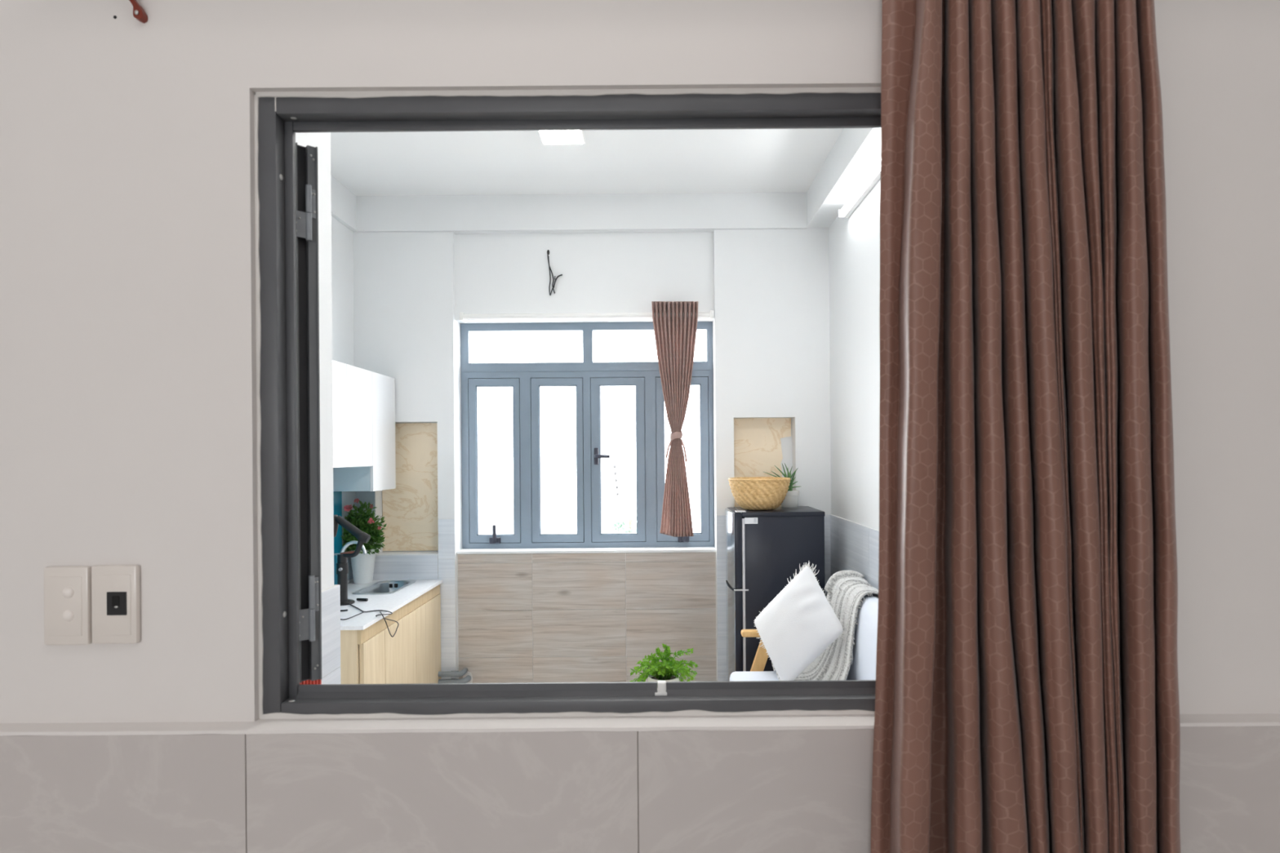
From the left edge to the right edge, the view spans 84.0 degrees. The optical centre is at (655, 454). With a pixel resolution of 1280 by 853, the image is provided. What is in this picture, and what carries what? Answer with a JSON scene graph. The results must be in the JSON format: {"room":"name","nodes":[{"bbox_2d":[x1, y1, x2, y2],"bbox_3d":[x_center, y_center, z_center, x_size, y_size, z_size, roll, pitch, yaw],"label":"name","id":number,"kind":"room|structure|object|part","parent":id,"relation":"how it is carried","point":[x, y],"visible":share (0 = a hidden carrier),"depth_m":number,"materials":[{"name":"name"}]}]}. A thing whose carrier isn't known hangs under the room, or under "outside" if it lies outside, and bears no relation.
{"room":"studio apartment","nodes":[
{"label":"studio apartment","id":0,"kind":"room"},
{"bbox_2d":[295,132,341,684],"bbox_3d":[-1.477,-0.023,1.681,1.006,3.170,1.011,0,0,0],"label":"wall","id":1,"kind":"structure","parent":0,"point":[330,593],"depth_m":2.13,"materials":[{"name":"white paint"}]},
{"bbox_2d":[331,216,355,585],"bbox_3d":[-1.927,-0.020,3.450,0.106,3.170,2.540,0,0,0],"label":"wall","id":2,"kind":"structure","parent":0,"point":[342,237],"depth_m":4.27,"materials":[{"name":"white paint"}]},
{"bbox_3d":[-1.874,0.365,3.568,0.006,0.800,1.336,0,0,0],"label":"backsplash panel","id":3,"kind":"part","parent":2,"relation":"part of","materials":[{"name":"teal glass"}]},
{"bbox_3d":[-1.874,0.365,4.338,0.006,0.800,0.201,0,0,0],"label":"backsplash panel","id":4,"kind":"part","parent":2,"relation":"part of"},
{"bbox_2d":[332,360,373,467],"bbox_3d":[-1.748,-0.202,3.510,0.252,0.542,1.118,0,0,0],"label":"upper cabinet","id":5,"kind":"object","parent":2,"relation":"attached to","point":[352,386],"visible":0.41,"depth_m":3.79,"materials":[{"name":"white laminate"}]},
{"bbox_3d":[-1.631,-0.203,3.535,0.018,0.542,0.387,0,0,0],"label":"door","id":6,"kind":"part","parent":5,"relation":"part of","materials":[{"name":"white laminate"}]},
{"bbox_3d":[-1.631,-0.203,3.900,0.018,0.542,0.337,0,0,0],"label":"door","id":7,"kind":"part","parent":5,"relation":"part of","materials":[{"name":"white laminate"}]},
{"bbox_2d":[330,128,843,195],"bbox_3d":[-0.408,-1.667,2.915,3.170,0.100,3.610,0,0,0],"label":"ceiling","id":8,"kind":"structure","parent":0,"point":[708,160],"depth_m":3.93,"materials":[{"name":"paint"}]},
{"bbox_2d":[330,173,356,231],"bbox_3d":[-1.877,-1.498,3.310,0.030,0.215,2.260,0,0,0],"label":"beam","id":9,"kind":"structure","parent":8,"relation":"attached to","point":[343,200],"depth_m":4.23,"materials":[{"name":"white paint"}]},
{"bbox_2d":[537,130,585,144],"bbox_3d":[-0.472,-1.599,3.530,0.220,0.034,0.220,0,0,0],"label":"recessed light","id":10,"kind":"object","parent":8,"relation":"in","point":[547,137],"visible":0.52,"depth_m":3.55,"materials":[{"name":"white plastic"}]},
{"bbox_2d":[355,192,807,232],"bbox_3d":[-0.462,-1.506,4.428,2.800,0.220,0.025,0,0,0],"label":"beam","id":11,"kind":"structure","parent":8,"relation":"attached to","point":[708,211],"depth_m":4.42,"materials":[{"name":"white paint"}]},
{"bbox_2d":[806,128,880,228],"bbox_3d":[1.008,-1.520,2.808,0.140,0.215,3.265,0,0,0],"label":"beam","id":12,"kind":"structure","parent":8,"relation":"attached to","point":[855,152],"depth_m":3.70,"materials":[{"name":"white paint"}]},
{"bbox_2d":[353,227,831,683],"bbox_3d":[-0.395,-0.032,4.566,2.970,3.170,0.268,0,0,0],"label":"wall","id":13,"kind":"structure","parent":0,"point":[544,615],"depth_m":4.47,"materials":[{"name":"paint"}]},
{"bbox_2d":[333,371,395,491],"bbox_3d":[-1.747,-0.130,4.247,0.252,0.687,0.353,0,0,0],"label":"upper cabinet","id":14,"kind":"object","parent":13,"relation":"attached to","point":[381,476],"visible":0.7,"depth_m":4.17,"materials":[{"name":"white laminate"}]},
{"bbox_3d":[-1.630,-0.131,4.247,0.018,0.687,0.352,0,0,0],"label":"door","id":15,"kind":"part","parent":14,"relation":"part of","materials":[{"name":"white laminate"}]},
{"bbox_3d":[-1.812,0.294,4.438,0.119,0.660,0.005,0,0,0],"label":"backsplash panel","id":16,"kind":"part","parent":13,"relation":"part of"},
{"bbox_3d":[-1.556,0.209,4.546,0.386,0.815,0.008,0,0,0],"label":"marble panel","id":17,"kind":"part","parent":13,"relation":"part of","materials":[{"name":"beige stone"}]},
{"bbox_2d":[438,667,472,683],"bbox_3d":[-1.246,1.395,4.424,0.191,0.133,0.142,0,0,0],"label":"drain pipe","id":18,"kind":"object","parent":13,"relation":"attached to","point":[467,676],"visible":0.85,"depth_m":4.37,"materials":[{"name":"grey plastic"}]},
{"bbox_2d":[546,249,562,295],"bbox_3d":[-0.637,-1.143,4.470,0.098,0.293,0.026,0,0,0],"label":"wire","id":19,"kind":"object","parent":13,"relation":"hanging from","point":[548,251],"visible":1,"depth_m":4.46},
{"bbox_3d":[-0.438,0.613,4.538,1.632,0.016,0.140,0,0,0],"label":"sill","id":20,"kind":"part","parent":13,"relation":"part of","materials":[{"name":"white stone"}]},
{"bbox_2d":[459,310,713,323],"bbox_3d":[-0.428,-0.857,4.430,1.568,0.048,0.100,0,0,0],"label":"rail","id":21,"kind":"object","parent":13,"relation":"attached to","point":[463,317],"visible":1,"depth_m":4.39,"materials":[{"name":"white plastic"}]},
{"bbox_3d":[-0.430,-0.857,4.400,1.564,0.032,0.033,0,0,0],"label":"rod","id":22,"kind":"part","parent":21,"relation":"part of","materials":[{"name":"white plastic"}]},
{"bbox_2d":[651,301,698,537],"bbox_3d":[0.122,-0.221,4.381,0.286,1.465,0.104,0,0,0],"label":"curtain","id":23,"kind":"object","parent":21,"relation":"hanging from","point":[675,331],"visible":1,"depth_m":4.36,"materials":[{"name":"brown fabric"}]},
{"bbox_2d":[460,321,714,548],"bbox_3d":[-0.444,-0.122,4.596,1.630,1.461,0.127,0,0,0],"label":"window","id":24,"kind":"structure","parent":13,"relation":"in","point":[588,376],"depth_m":4.60,"materials":[{"name":"blue paint"}]},
{"bbox_3d":[-1.045,0.041,4.612,0.327,1.061,0.028,0,0,0],"label":"sash","id":25,"kind":"part","parent":24,"relation":"part of","materials":[{"name":"glass"}]},
{"bbox_3d":[-1.039,0.515,4.579,0.072,0.124,0.039,0,0,0],"label":"handle","id":26,"kind":"part","parent":24,"relation":"part of","materials":[{"name":"grey metal"}]},
{"bbox_3d":[-0.638,0.038,4.612,0.333,1.061,0.028,0,0,0],"label":"sash","id":27,"kind":"part","parent":24,"relation":"part of","materials":[{"name":"glass"}]},
{"bbox_3d":[-0.347,0.012,4.565,0.104,0.108,0.065,0,0,0],"label":"handle","id":28,"kind":"part","parent":24,"relation":"part of","materials":[{"name":"grey metal"}]},
{"bbox_3d":[-0.245,0.035,4.612,0.346,1.061,0.028,0,0,0],"label":"sash","id":29,"kind":"part","parent":24,"relation":"part of","materials":[{"name":"blue paint"}]},
{"bbox_3d":[0.172,0.031,4.612,0.335,1.061,0.028,0,0,0],"label":"sash","id":30,"kind":"part","parent":24,"relation":"part of","materials":[{"name":"blue paint"}]},
{"bbox_3d":[0.178,0.505,4.579,0.072,0.124,0.039,0,0,0],"label":"handle","id":31,"kind":"part","parent":24,"relation":"part of","materials":[{"name":"grey metal"}]},
{"bbox_3d":[0.666,0.066,4.546,0.397,0.607,0.008,0,0,0],"label":"marble panel","id":32,"kind":"part","parent":13,"relation":"part of","materials":[{"name":"beige stone"}]},
{"bbox_2d":[0,0,1279,852],"bbox_3d":[0.000,-0.035,1.126,4.600,3.170,0.098,0,0,0],"label":"wall","id":33,"kind":"structure","parent":0,"point":[128,424],"depth_m":1.11,"materials":[{"name":"paint"}]},
{"bbox_2d":[44,565,92,644],"bbox_3d":[-0.913,0.235,1.101,0.070,0.122,0.017,0,0,0],"label":"light switch","id":34,"kind":"object","parent":33,"relation":"attached to","point":[68,617],"visible":1,"depth_m":1.10,"materials":[{"name":"beige plastic"}]},
{"bbox_2d":[91,564,140,644],"bbox_3d":[-0.839,0.233,1.102,0.071,0.122,0.015,0,0,0],"label":"wall socket","id":35,"kind":"object","parent":33,"relation":"attached to","point":[115,588],"visible":1,"depth_m":1.10,"materials":[{"name":"beige plastic"}]},
{"bbox_2d":[106,591,126,615],"bbox_3d":[-0.832,0.230,1.098,0.030,0.036,0.003,0,0,0],"label":"outlet","id":36,"kind":"object","parent":35,"relation":"attached to","point":[116,601],"depth_m":1.10,"materials":[{"name":"plastic"}]},
{"bbox_2d":[128,0,147,23],"bbox_3d":[-0.808,-0.730,1.094,0.029,0.114,0.031,0,0,0],"label":"wall hook","id":37,"kind":"object","parent":33,"relation":"attached to","point":[139,13],"visible":1,"depth_m":1.10,"materials":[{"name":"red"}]},
{"bbox_2d":[253,87,880,719],"bbox_3d":[-0.218,-0.078,1.196,1.578,0.994,0.350,0,0,14],"label":"window","id":38,"kind":"structure","parent":33,"relation":"in","point":[286,182],"depth_m":1.13,"materials":[{"name":"grey paint"}]},
{"bbox_3d":[-0.755,-0.068,1.368,0.504,0.898,0.035,0,0,45],"label":"sash","id":39,"kind":"part","parent":38,"relation":"part of","materials":[{"name":"grey paint"}]},
{"bbox_3d":[-0.022,0.401,1.149,1.144,0.024,0.047,0,0,0],"label":"frame rail","id":40,"kind":"part","parent":38,"relation":"part of","materials":[{"name":"black metal"}]},
{"bbox_2d":[828,177,880,589],"bbox_3d":[1.136,-0.044,2.947,0.108,3.170,3.545,0,0,0],"label":"wall","id":41,"kind":"structure","parent":0,"point":[854,241],"depth_m":3.87,"materials":[{"name":"white painted plaster"},{"name":"grey tile"}]},
{"bbox_2d":[837,157,880,217],"bbox_3d":[1.048,-1.344,3.355,0.062,0.044,1.270,0,0,0],"label":"tube light","id":42,"kind":"object","parent":41,"relation":"attached to","point":[873,175],"visible":0.51,"depth_m":3.61,"materials":[{"name":"white plastic"}]},
{"bbox_2d":[837,209,844,217],"bbox_3d":[1.036,-1.344,3.975,0.038,0.044,0.022,0,0,0],"label":"socket","id":43,"kind":"object","parent":42,"relation":"attached to","point":[839,215],"depth_m":3.96,"materials":[{"name":"white plastic"}]},
{"bbox_3d":[-0.382,1.603,2.915,3.170,0.100,3.610,0,0,0],"label":"floor","id":44,"kind":"structure","parent":0,"visible":0},
{"bbox_2d":[299,679,321,684],"bbox_3d":[-0.940,0.987,1.847,0.036,1.140,0.260,0,0,0],"label":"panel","id":45,"kind":"object","parent":44,"relation":"on","point":[308,682],"visible":0.02,"depth_m":1.91,"materials":[{"name":"red plastic"}]},
{"bbox_2d":[340,584,440,684],"bbox_3d":[-1.602,1.182,3.833,0.529,0.761,1.189,0,0,0],"label":"base cabinet","id":46,"kind":"object","parent":44,"relation":"on","point":[369,655],"visible":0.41,"depth_m":3.73,"materials":[{"name":"brown wood"}]},
{"bbox_3d":[-1.348,1.172,3.387,0.021,0.608,0.256,0,0,0],"label":"door","id":47,"kind":"part","parent":46,"relation":"part of","materials":[{"name":"brown wood"}]},
{"bbox_2d":[340,579,442,630],"bbox_3d":[-1.597,0.791,3.828,0.537,0.018,1.202,0,0,0],"label":"countertop","id":48,"kind":"structure","parent":46,"relation":"on","point":[391,602],"depth_m":3.75,"materials":[{"name":"white stone"}]},
{"bbox_2d":[333,540,366,555],"bbox_3d":[-1.765,0.639,4.091,0.196,0.282,0.056,0,0,0],"label":"faucet","id":49,"kind":"object","parent":48,"relation":"on","point":[343,549],"visible":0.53,"depth_m":4.09,"materials":[{"name":"white metal"}]},
{"bbox_2d":[333,515,370,605],"bbox_3d":[-1.598,0.548,3.728,0.216,0.467,0.120,0,0,0],"label":"stand","id":50,"kind":"object","parent":48,"relation":"on","point":[342,565],"visible":0.86,"depth_m":3.70,"materials":[{"name":"black plastic"}]},
{"bbox_3d":[-1.644,0.647,3.728,0.049,0.246,0.049,0,0,0],"label":"post","id":51,"kind":"part","parent":50,"relation":"part of","materials":[{"name":"black plastic"}]},
{"bbox_3d":[-1.607,0.517,3.719,0.093,0.027,0.016,0,0,13],"label":"rod","id":52,"kind":"part","parent":50,"relation":"part of","materials":[{"name":"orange metal"}]},
{"bbox_3d":[-1.582,0.392,3.708,0.181,0.146,0.052,0,0,0],"label":"arm","id":53,"kind":"part","parent":50,"relation":"part of","materials":[{"name":"black plastic"}]},
{"bbox_2d":[356,598,368,601],"bbox_3d":[-1.564,0.773,3.787,0.062,0.014,0.015,0,0,15],"label":"marker pen","id":54,"kind":"object","parent":48,"relation":"on","point":[357,599],"visible":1,"depth_m":3.78,"materials":[{"name":"black plastic"}]},
{"bbox_2d":[341,498,386,584],"bbox_3d":[-1.748,0.522,4.310,0.236,0.521,0.236,0,0,0],"label":"flowering plant","id":55,"kind":"object","parent":48,"relation":"on","point":[362,565],"visible":0.68,"depth_m":4.29,"materials":[{"name":"green plant"}]},
{"bbox_3d":[-1.839,0.323,4.237,0.048,0.044,0.046,0,0,0],"label":"flower","id":56,"kind":"part","parent":55,"relation":"part of","materials":[{"name":"pink plant"}]},
{"bbox_3d":[-1.787,0.680,4.338,0.156,0.206,0.156,0,0,0],"label":"pot","id":57,"kind":"part","parent":55,"relation":"part of","materials":[{"name":"white ceramic"}]},
{"bbox_3d":[-1.698,0.395,4.233,0.038,0.038,0.037,0,0,25],"label":"flower","id":58,"kind":"part","parent":55,"relation":"part of","materials":[{"name":"pink plant"}]},
{"bbox_2d":[340,603,398,637],"bbox_3d":[-1.438,0.844,3.581,0.266,0.154,0.432,0,0,-19],"label":"power cable","id":59,"kind":"object","parent":48,"relation":"on","point":[384,618],"visible":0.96,"depth_m":3.51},
{"bbox_2d":[352,580,415,594],"bbox_3d":[-1.590,0.855,4.180,0.237,0.153,0.430,0,0,0],"label":"sink","id":60,"kind":"object","parent":48,"relation":"in","point":[383,587],"visible":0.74,"depth_m":4.33,"materials":[{"name":"metal"}]},
{"bbox_3d":[-1.353,0.832,3.833,0.018,0.065,1.189,0,0,0],"label":"rail","id":61,"kind":"part","parent":46,"relation":"part of","materials":[{"name":"brown wood"}]},
{"bbox_3d":[-1.348,1.172,3.744,0.021,0.608,0.450,0,0,0],"label":"door","id":62,"kind":"part","parent":46,"relation":"part of","materials":[{"name":"brown wood"}]},
{"bbox_3d":[-1.348,1.172,4.198,0.021,0.608,0.450,0,0,0],"label":"door","id":63,"kind":"part","parent":46,"relation":"part of","materials":[{"name":"brown wood"}]},
{"bbox_2d":[725,506,825,681],"bbox_3d":[0.677,0.916,4.209,0.557,1.197,0.432,0,0,0],"label":"refrigerator","id":64,"kind":"object","parent":44,"relation":"on","point":[764,548],"visible":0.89,"depth_m":4.00,"materials":[{"name":"black metal"}]},
{"bbox_3d":[0.431,0.544,4.213,0.025,0.423,0.419,0,0,0],"label":"door","id":65,"kind":"part","parent":64,"relation":"part of","materials":[{"name":"silver metal"}]},
{"bbox_3d":[0.436,1.133,4.213,0.025,0.723,0.419,0,0,0],"label":"door","id":66,"kind":"part","parent":64,"relation":"part of","materials":[{"name":"silver metal"}]},
{"bbox_3d":[0.464,0.543,4.213,0.044,0.427,0.425,0,0,0],"label":"door","id":67,"kind":"part","parent":64,"relation":"part of","materials":[{"name":"silver metal"}]},
{"bbox_3d":[0.468,1.133,4.213,0.044,0.727,0.425,0,0,0],"label":"door","id":68,"kind":"part","parent":64,"relation":"part of","materials":[{"name":"black metal"}]},
{"bbox_2d":[728,476,791,510],"bbox_3d":[0.606,0.230,4.170,0.363,0.184,0.363,0,0,0],"label":"wicker bowl","id":69,"kind":"object","parent":64,"relation":"on","point":[750,493],"visible":1,"depth_m":4.04,"materials":[{"name":"beige wicker"}]},
{"bbox_2d":[764,462,799,507],"bbox_3d":[0.775,0.188,4.330,0.217,0.271,0.120,0,0,-21],"label":"aloe plant","id":70,"kind":"object","parent":64,"relation":"on","point":[791,500],"visible":0.71,"depth_m":4.31,"materials":[{"name":"green plant"}]},
{"bbox_3d":[0.816,0.272,4.345,0.120,0.102,0.120,0,0,0],"label":"pot","id":71,"kind":"part","parent":70,"relation":"part of","materials":[{"name":"white ceramic"}]},
{"bbox_2d":[729,593,878,680],"bbox_3d":[0.725,1.100,3.050,0.710,0.888,1.530,0,0,0],"label":"sofa","id":72,"kind":"object","parent":44,"relation":"on","point":[863,667],"visible":0.07,"depth_m":3.21,"materials":[{"name":"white fabric"}]},
{"bbox_2d":[729,671,779,680],"bbox_3d":[0.661,1.197,3.050,0.556,0.135,1.380,0,0,0],"label":"seat cushion","id":73,"kind":"object","parent":72,"relation":"on","point":[754,675],"depth_m":3.63,"materials":[{"name":"white fabric"}]},
{"bbox_3d":[0.502,1.256,3.785,0.262,0.581,0.036,0,0,0],"label":"leg","id":74,"kind":"part","parent":72,"relation":"part of","materials":[{"name":"brown wood"}]},
{"bbox_2d":[771,570,878,680],"bbox_3d":[0.844,0.862,3.444,0.481,0.524,0.610,0,0,0],"label":"knitted throw","id":75,"kind":"object","parent":72,"relation":"on","point":[846,589],"visible":0.48,"depth_m":3.42,"materials":[{"name":"white fabric"}]},
{"bbox_2d":[753,561,846,680],"bbox_3d":[0.693,0.821,3.446,0.484,0.593,0.203,0,0,24],"label":"throw pillow","id":76,"kind":"object","parent":75,"relation":"on","point":[800,623],"visible":0.95,"depth_m":3.38,"materials":[{"name":"white fabric"}]},
{"bbox_2d":[846,593,878,679],"bbox_3d":[0.992,0.919,3.055,0.173,0.530,1.330,0,0,0],"label":"cushion","id":77,"kind":"object","parent":72,"relation":"on","point":[863,667],"depth_m":3.13,"materials":[{"name":"white fabric"}]},
{"bbox_3d":[0.035,1.336,3.000,0.440,0.432,0.440,0,0,0],"label":"side table","id":78,"kind":"object","parent":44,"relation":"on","visible":0},
{"bbox_2d":[629,644,698,690],"bbox_3d":[0.033,0.960,2.983,0.296,0.320,0.210,0,0,0],"label":"potted fern","id":79,"kind":"object","parent":78,"relation":"on","point":[668,670],"visible":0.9,"depth_m":2.98,"materials":[{"name":"green plant"}]},
{"bbox_2d":[647,673,679,690],"bbox_3d":[0.033,1.026,3.000,0.138,0.187,0.138,0,0,0],"label":"pot","id":80,"kind":"object","parent":79,"relation":"attached to","point":[654,677],"depth_m":2.98,"materials":[{"name":"white ceramic"}]},
{"label":"outside","id":81,"kind":"structure","parent":0,"visible":0},
{"bbox_3d":[0.060,7.600,32.375,60.000,0.100,55.250,0,0,0],"label":"ground","id":82,"kind":"structure","parent":81,"visible":0},
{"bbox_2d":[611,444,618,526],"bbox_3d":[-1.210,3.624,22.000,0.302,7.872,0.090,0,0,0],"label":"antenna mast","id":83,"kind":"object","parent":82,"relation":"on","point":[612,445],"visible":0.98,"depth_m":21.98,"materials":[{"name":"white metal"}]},
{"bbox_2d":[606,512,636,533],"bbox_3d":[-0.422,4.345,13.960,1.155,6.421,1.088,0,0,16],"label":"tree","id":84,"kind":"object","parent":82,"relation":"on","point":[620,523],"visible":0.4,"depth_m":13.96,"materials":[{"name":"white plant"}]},
{"bbox_3d":[0.069,-0.800,1.048,1.890,0.040,0.125,0,0,0],"label":"curtain rod","id":85,"kind":"object","parent":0,"visible":0},
{"bbox_2d":[870,0,1181,852],"bbox_3d":[0.534,0.277,1.008,0.475,2.138,0.143,0,0,0],"label":"window curtain","id":86,"kind":"object","parent":85,"relation":"hanging from","point":[1027,689],"visible":1,"depth_m":0.96,"materials":[{"name":"brown fabric"}]}
]}

